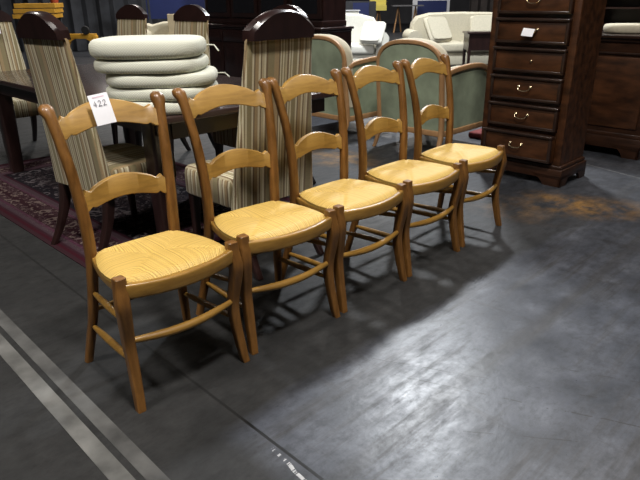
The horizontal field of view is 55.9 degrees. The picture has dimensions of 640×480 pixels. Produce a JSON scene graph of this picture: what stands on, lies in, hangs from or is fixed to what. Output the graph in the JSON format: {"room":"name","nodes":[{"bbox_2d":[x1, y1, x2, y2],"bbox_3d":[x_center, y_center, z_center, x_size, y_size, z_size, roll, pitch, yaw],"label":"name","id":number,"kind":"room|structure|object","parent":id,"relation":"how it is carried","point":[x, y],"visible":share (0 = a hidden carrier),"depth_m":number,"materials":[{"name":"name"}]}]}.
{"room":"furniture auction warehouse","nodes":[
{"label":"furniture auction warehouse","id":0,"kind":"room"},
{"bbox_2d":[0,0,167,50],"bbox_3d":[-7.073,-6.506,15.475,8.000,3.180,0.226,-1,22,0],"label":"wall","id":1,"kind":"structure","parent":0,"point":[99,16],"depth_m":15.73,"materials":[{"name":"grey fabric"}]},
{"bbox_2d":[0,23,639,479],"bbox_3d":[1.960,-3.640,12.559,36.000,0.100,38.000,-1,22,0],"label":"floor","id":2,"kind":"structure","parent":0,"point":[514,353],"depth_m":2.35,"materials":[{"name":"concrete"}]},
{"bbox_2d":[0,10,39,140],"bbox_3d":[-2.780,-1.423,5.405,0.587,1.237,0.529,20,30,41],"label":"upholstered dining chair","id":3,"kind":"object","parent":2,"relation":"on","point":[11,58],"visible":0.49,"depth_m":5.49,"materials":[{"name":"fabric"}]},
{"bbox_2d":[12,3,63,68],"bbox_3d":[-5.606,-4.132,12.217,0.820,1.224,0.680,-4,22,-7],"label":"workbench","id":4,"kind":"object","parent":2,"relation":"on","point":[54,9],"visible":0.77,"depth_m":11.73,"materials":[{"name":"yellow paint"}]},
{"bbox_2d":[0,334,135,479],"bbox_3d":[-1.007,0.530,2.167,0.056,0.001,2.200,-20,29,-40],"label":"floor line","id":5,"kind":"object","parent":2,"relation":"on","point":[89,443],"depth_m":2.01,"materials":[{"name":"paint"}]},
{"bbox_2d":[69,26,97,44],"bbox_3d":[-5.806,-4.812,14.609,0.880,0.700,0.175,1,22,4],"label":"trolley","id":6,"kind":"object","parent":2,"relation":"on","point":[85,30],"visible":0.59,"depth_m":14.53,"materials":[{"name":"metal"}]},
{"bbox_2d":[0,309,169,479],"bbox_3d":[-0.954,0.510,2.217,0.050,0.001,2.201,-20,29,-40],"label":"floor line","id":7,"kind":"object","parent":2,"relation":"on","point":[122,443],"depth_m":2.06,"materials":[{"name":"white paint"}]},
{"bbox_2d":[111,4,147,143],"bbox_3d":[-1.874,-1.510,5.583,0.529,1.237,0.587,14,26,32],"label":"upholstered dining chair","id":8,"kind":"object","parent":2,"relation":"on","point":[131,18],"visible":0.12,"depth_m":5.54,"materials":[{"name":"fabric"}]},
{"bbox_2d":[38,91,249,413],"bbox_3d":[-0.605,0.009,2.153,0.482,0.971,0.501,-20,29,-39],"label":"chair","id":9,"kind":"object","parent":2,"relation":"on","point":[173,259],"visible":1,"depth_m":2.11,"materials":[{"name":"brown wood"}]},
{"bbox_2d":[87,92,116,125],"bbox_3d":[-0.751,-0.451,2.080,0.079,0.107,0.038,-14,25,-29],"label":"paper tag","id":10,"kind":"object","parent":9,"relation":"attached to","point":[100,104],"visible":1,"depth_m":2.08,"materials":[{"name":"white paper"}]},
{"bbox_2d":[0,144,289,267],"bbox_3d":[-1.505,-0.363,4.389,2.760,0.004,1.525,20,30,41],"label":"rug","id":11,"kind":"object","parent":2,"relation":"on","point":[29,198],"visible":0.17,"depth_m":3.96,"materials":[{"name":"red carpet"}]},
{"bbox_2d":[16,11,180,251],"bbox_3d":[-1.178,-0.586,3.274,0.529,1.237,0.587,16,27,35],"label":"upholstered dining chair","id":12,"kind":"object","parent":11,"relation":"on","point":[57,82],"visible":0.73,"depth_m":3.05,"materials":[{"name":"fabric"}]},
{"bbox_2d":[0,64,334,232],"bbox_3d":[-1.296,-0.759,4.351,2.783,0.754,1.226,20,30,41],"label":"dining table","id":13,"kind":"object","parent":11,"relation":"on","point":[19,84],"visible":0.37,"depth_m":3.71,"materials":[{"name":"brown wood"}]},
{"bbox_2d":[109,98,181,114],"bbox_3d":[-0.830,-0.721,3.145,0.524,0.066,0.480,-2,22,-4],"label":"seat cushion","id":14,"kind":"object","parent":13,"relation":"on","point":[172,107],"visible":0.06,"depth_m":2.93,"materials":[{"name":"fabric"}]},
{"bbox_2d":[106,80,217,100],"bbox_3d":[-0.809,-0.785,3.130,0.536,0.062,0.480,1,22,5],"label":"seat cushion","id":15,"kind":"object","parent":14,"relation":"on","point":[127,94],"visible":0.33,"depth_m":2.92,"materials":[{"name":"fabric"}]},
{"bbox_2d":[106,66,229,87],"bbox_3d":[-0.776,-0.846,3.108,0.602,0.066,0.480,-2,22,-3],"label":"seat cushion","id":16,"kind":"object","parent":15,"relation":"on","point":[207,75],"visible":0.66,"depth_m":2.90,"materials":[{"name":"fabric"}]},
{"bbox_2d":[94,53,208,73],"bbox_3d":[-0.848,-0.902,3.072,0.540,0.066,0.480,0,22,2],"label":"seat cushion","id":17,"kind":"object","parent":16,"relation":"on","point":[184,65],"visible":0.66,"depth_m":2.87,"materials":[{"name":"fabric"}]},
{"bbox_2d":[88,35,218,59],"bbox_3d":[-0.827,-0.973,3.034,0.608,0.092,0.480,-1,22,-1],"label":"seat cushion","id":18,"kind":"object","parent":17,"relation":"on","point":[124,47],"visible":1,"depth_m":2.83,"materials":[{"name":"fabric"}]},
{"bbox_2d":[134,5,214,154],"bbox_3d":[-1.198,-1.266,4.958,0.529,1.237,0.587,16,27,35],"label":"upholstered dining chair","id":19,"kind":"object","parent":11,"relation":"on","point":[189,19],"visible":0.27,"depth_m":4.93,"materials":[{"name":"fabric"}]},
{"bbox_2d":[213,5,315,183],"bbox_3d":[-0.397,-0.977,4.220,0.529,1.237,0.587,20,30,41],"label":"upholstered dining chair","id":20,"kind":"object","parent":11,"relation":"on","point":[227,137],"visible":0.13,"depth_m":4.15,"materials":[{"name":"fabric"}]},
{"bbox_2d":[147,21,168,34],"bbox_3d":[-2.894,-3.985,12.263,1.550,0.860,0.850,-1,22,0],"label":"sofa","id":21,"kind":"object","parent":2,"relation":"on","point":[161,28],"visible":0.02,"depth_m":12.28,"materials":[{"name":"beige fabric"}]},
{"bbox_2d":[167,14,174,34],"bbox_3d":[-2.917,-4.224,11.999,0.170,0.500,0.180,-3,22,-5],"label":"cardboard box","id":22,"kind":"object","parent":21,"relation":"on","point":[171,24],"visible":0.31,"depth_m":11.89,"materials":[{"name":"beige cardboard"}]},
{"bbox_2d":[146,0,205,23],"bbox_3d":[-3.222,-5.155,13.649,1.370,2.000,0.060,-1,22,0],"label":"display board","id":23,"kind":"object","parent":2,"relation":"on","point":[156,9],"visible":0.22,"depth_m":13.59,"materials":[{"name":"blue fabric"}]},
{"bbox_2d":[185,9,323,279],"bbox_3d":[-0.346,-0.511,3.064,0.587,1.237,0.529,20,30,41],"label":"upholstered dining chair","id":24,"kind":"object","parent":2,"relation":"on","point":[277,42],"visible":0.63,"depth_m":2.84,"materials":[{"name":"fabric"}]},
{"bbox_2d":[172,78,340,354],"bbox_3d":[-0.246,-0.126,2.477,0.482,0.971,0.501,-18,28,-37],"label":"chair","id":25,"kind":"object","parent":2,"relation":"on","point":[274,225],"visible":0.95,"depth_m":2.44,"materials":[{"name":"brown wood"}]},
{"bbox_2d":[205,0,353,77],"bbox_3d":[-0.719,-2.971,8.032,2.630,2.100,0.580,20,30,41],"label":"cabinet","id":26,"kind":"object","parent":2,"relation":"on","point":[228,18],"visible":0.31,"depth_m":8.14,"materials":[{"name":"brown wood"}]},
{"bbox_2d":[267,69,408,312],"bbox_3d":[0.091,-0.253,2.781,0.501,0.971,0.482,20,30,41],"label":"chair","id":27,"kind":"object","parent":2,"relation":"on","point":[352,199],"visible":0.92,"depth_m":2.74,"materials":[{"name":"brown wood"}]},
{"bbox_2d":[311,34,376,129],"bbox_3d":[0.258,-1.606,6.146,0.720,0.960,0.830,20,30,41],"label":"armchair","id":28,"kind":"object","parent":2,"relation":"on","point":[329,52],"visible":0.51,"depth_m":5.78,"materials":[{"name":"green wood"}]},
{"bbox_2d":[312,34,352,107],"bbox_3d":[0.058,-1.669,5.906,0.693,0.660,0.204,20,30,41],"label":"backrest","id":29,"kind":"object","parent":28,"relation":"on","point":[333,53],"depth_m":5.69,"materials":[{"name":"green fabric"}]},
{"bbox_2d":[346,10,359,13],"bbox_3d":[0.728,-4.735,13.836,0.360,1.000,0.340,-1,22,0],"label":"pedestal stand","id":30,"kind":"object","parent":2,"relation":"on","point":[347,11],"visible":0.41,"depth_m":13.52,"materials":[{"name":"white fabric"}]},
{"bbox_2d":[346,1,375,19],"bbox_3d":[0.556,-6.258,17.416,2.050,1.150,0.620,-1,22,0],"label":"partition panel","id":31,"kind":"object","parent":2,"relation":"on","point":[368,8],"visible":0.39,"depth_m":16.98,"materials":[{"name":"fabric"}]},
{"bbox_2d":[346,14,388,59],"bbox_3d":[0.310,-3.580,10.985,1.800,1.000,0.870,-1,22,0],"label":"loveseat","id":32,"kind":"object","parent":2,"relation":"on","point":[359,50],"visible":0.12,"depth_m":10.88,"materials":[{"name":"white fabric"}]},
{"bbox_2d":[351,42,374,54],"bbox_3d":[0.639,-3.459,10.900,0.643,0.169,0.620,-1,22,0],"label":"seat cushion","id":33,"kind":"object","parent":32,"relation":"on","point":[357,48],"depth_m":10.62,"materials":[{"name":"white fabric"}]},
{"bbox_2d":[359,21,385,43],"bbox_3d":[0.921,-3.622,10.554,0.430,0.378,0.312,11,25,26],"label":"cushion","id":34,"kind":"object","parent":32,"relation":"on","point":[372,32],"visible":1,"depth_m":10.49,"materials":[{"name":"white fabric"}]},
{"bbox_2d":[376,11,380,20],"bbox_3d":[1.859,-8.243,22.563,1.150,0.966,0.700,-1,22,0],"label":"trestle table","id":35,"kind":"object","parent":2,"relation":"on","point":[377,11],"visible":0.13,"depth_m":22.46,"materials":[{"name":"brown wood"}]},
{"bbox_2d":[370,0,385,4],"bbox_3d":[2.142,-8.852,22.372,0.600,0.300,0.200,-1,22,0],"label":"box","id":36,"kind":"object","parent":35,"relation":"on","point":[378,2],"visible":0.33,"depth_m":22.30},
{"bbox_2d":[376,5,386,10],"bbox_3d":[2.146,-8.526,22.186,0.580,0.174,0.224,-1,22,0],"label":"card","id":37,"kind":"object","parent":35,"relation":"on","point":[378,7],"visible":0.64,"depth_m":22.07,"materials":[{"name":"yellow paper"}]},
{"bbox_2d":[340,61,463,276],"bbox_3d":[0.427,-0.390,3.112,0.501,0.971,0.482,20,30,41],"label":"chair","id":38,"kind":"object","parent":2,"relation":"on","point":[419,177],"visible":0.91,"depth_m":3.07,"materials":[{"name":"brown wood"}]},
{"bbox_2d":[391,5,423,32],"bbox_3d":[3.258,-8.333,22.748,1.150,0.966,0.700,-1,22,0],"label":"trestle table","id":39,"kind":"object","parent":2,"relation":"on","point":[397,6],"visible":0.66,"depth_m":22.58,"materials":[{"name":"brown wood"}]},
{"bbox_2d":[372,38,487,146],"bbox_3d":[1.024,-1.340,5.464,0.720,0.960,0.830,20,30,41],"label":"armchair","id":40,"kind":"object","parent":2,"relation":"on","point":[468,80],"visible":0.61,"depth_m":5.20,"materials":[{"name":"green fabric"}]},
{"bbox_2d":[389,38,447,120],"bbox_3d":[0.825,-1.402,5.224,0.694,0.660,0.204,20,30,41],"label":"backrest","id":41,"kind":"object","parent":40,"relation":"on","point":[431,87],"depth_m":5.07,"materials":[{"name":"green fabric"}]},
{"bbox_2d":[412,0,449,19],"bbox_3d":[4.271,-8.975,23.248,1.420,1.750,0.080,-1,22,0],"label":"display board","id":42,"kind":"object","parent":2,"relation":"on","point":[430,6],"visible":0.43,"depth_m":23.23,"materials":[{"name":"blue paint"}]},
{"bbox_2d":[402,12,491,65],"bbox_3d":[2.619,-3.680,11.170,2.100,1.000,0.870,-1,22,0],"label":"sofa","id":43,"kind":"object","parent":2,"relation":"on","point":[458,22],"visible":0.21,"depth_m":11.14,"materials":[{"name":"beige fabric"}]},
{"bbox_2d":[423,17,451,42],"bbox_3d":[2.118,-3.785,10.857,0.500,0.429,0.346,-12,25,-26],"label":"cushion","id":44,"kind":"object","parent":43,"relation":"on","point":[437,29],"visible":0.94,"depth_m":10.78,"materials":[{"name":"beige fabric"}]},
{"bbox_2d":[438,41,463,52],"bbox_3d":[2.218,-3.551,11.086,0.793,0.169,0.620,-1,22,0],"label":"seat cushion","id":45,"kind":"object","parent":43,"relation":"on","point":[452,46],"depth_m":10.80,"materials":[{"name":"beige fabric"}]},
{"bbox_2d":[470,15,491,30],"bbox_3d":[2.961,-3.842,10.959,0.480,0.442,0.284,1,22,5],"label":"cushion","id":46,"kind":"object","parent":43,"relation":"on","point":[477,22],"visible":0.46,"depth_m":10.90,"materials":[{"name":"beige fabric"}]},
{"bbox_2d":[400,54,506,246],"bbox_3d":[0.761,-0.534,3.460,0.501,0.971,0.482,18,29,39],"label":"chair","id":47,"kind":"object","parent":2,"relation":"on","point":[473,158],"visible":0.88,"depth_m":3.42,"materials":[{"name":"brown wood"}]},
{"bbox_2d":[468,128,481,138],"bbox_3d":[1.686,-1.044,5.915,0.300,0.060,0.400,20,30,41],"label":"mat","id":48,"kind":"object","parent":2,"relation":"on","point":[477,133],"visible":0.23,"depth_m":5.84,"materials":[{"name":"red fabric"}]},
{"bbox_2d":[462,31,490,64],"bbox_3d":[2.765,-3.204,10.366,0.600,0.715,0.440,-1,22,0],"label":"side table","id":49,"kind":"object","parent":2,"relation":"on","point":[473,40],"visible":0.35,"depth_m":10.14,"materials":[{"name":"brown wood"}]},
{"bbox_2d":[480,0,606,187],"bbox_3d":[1.590,-1.283,4.373,0.720,1.660,0.495,20,30,41],"label":"chest","id":50,"kind":"object","parent":2,"relation":"on","point":[539,90],"visible":0.95,"depth_m":4.27,"materials":[{"name":"brown wood"}]},
{"bbox_2d":[521,28,534,36],"bbox_3d":[1.428,-1.426,4.146,0.088,0.056,0.024,20,30,41],"label":"paper tag","id":51,"kind":"object","parent":50,"relation":"hanging from","point":[528,32],"visible":1,"depth_m":4.14,"materials":[{"name":"white paper"}]},
{"bbox_2d":[585,31,639,159],"bbox_3d":[2.453,-1.312,5.330,1.030,0.980,0.530,20,30,41],"label":"sideboard","id":52,"kind":"object","parent":2,"relation":"on","point":[614,114],"visible":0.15,"depth_m":5.01,"materials":[{"name":"brown wood"}]},
{"bbox_2d":[603,23,639,33],"bbox_3d":[2.653,-1.770,5.047,0.520,0.075,0.320,3,22,9],"label":"cushion","id":53,"kind":"object","parent":52,"relation":"on","point":[614,28],"visible":1,"depth_m":4.95,"materials":[{"name":"fabric"}]},
{"bbox_2d":[602,0,639,30],"bbox_3d":[3.133,-1.892,5.320,1.540,2.050,0.360,20,30,41],"label":"tall cabinet","id":54,"kind":"object","parent":2,"relation":"on","point":[617,11],"visible":0.02,"depth_m":5.70,"materials":[{"name":"brown wood"}]},
{"bbox_2d":[606,6,639,8],"bbox_3d":[3.131,-2.025,5.267,1.410,0.015,0.280,20,30,41],"label":"shelf","id":55,"kind":"object","parent":54,"relation":"attached to","point":[607,7],"depth_m":5.50,"materials":[{"name":"brown wood"}]},
{"bbox_2d":[346,0,469,23],"bbox_3d":[1.847,-13.779,29.010,36.000,6.400,0.100,-1,22,0],"label":"wall","id":56,"kind":"structure","parent":0,"point":[388,16],"depth_m":29.93,"materials":[{"name":"paint"}]},
{"bbox_2d":[469,0,493,11],"bbox_3d":[9.310,-8.184,19.185,9.000,3.180,0.150,-1,22,0],"label":"wall","id":57,"kind":"structure","parent":0,"point":[475,5],"depth_m":19.42,"materials":[{"name":"paint"}]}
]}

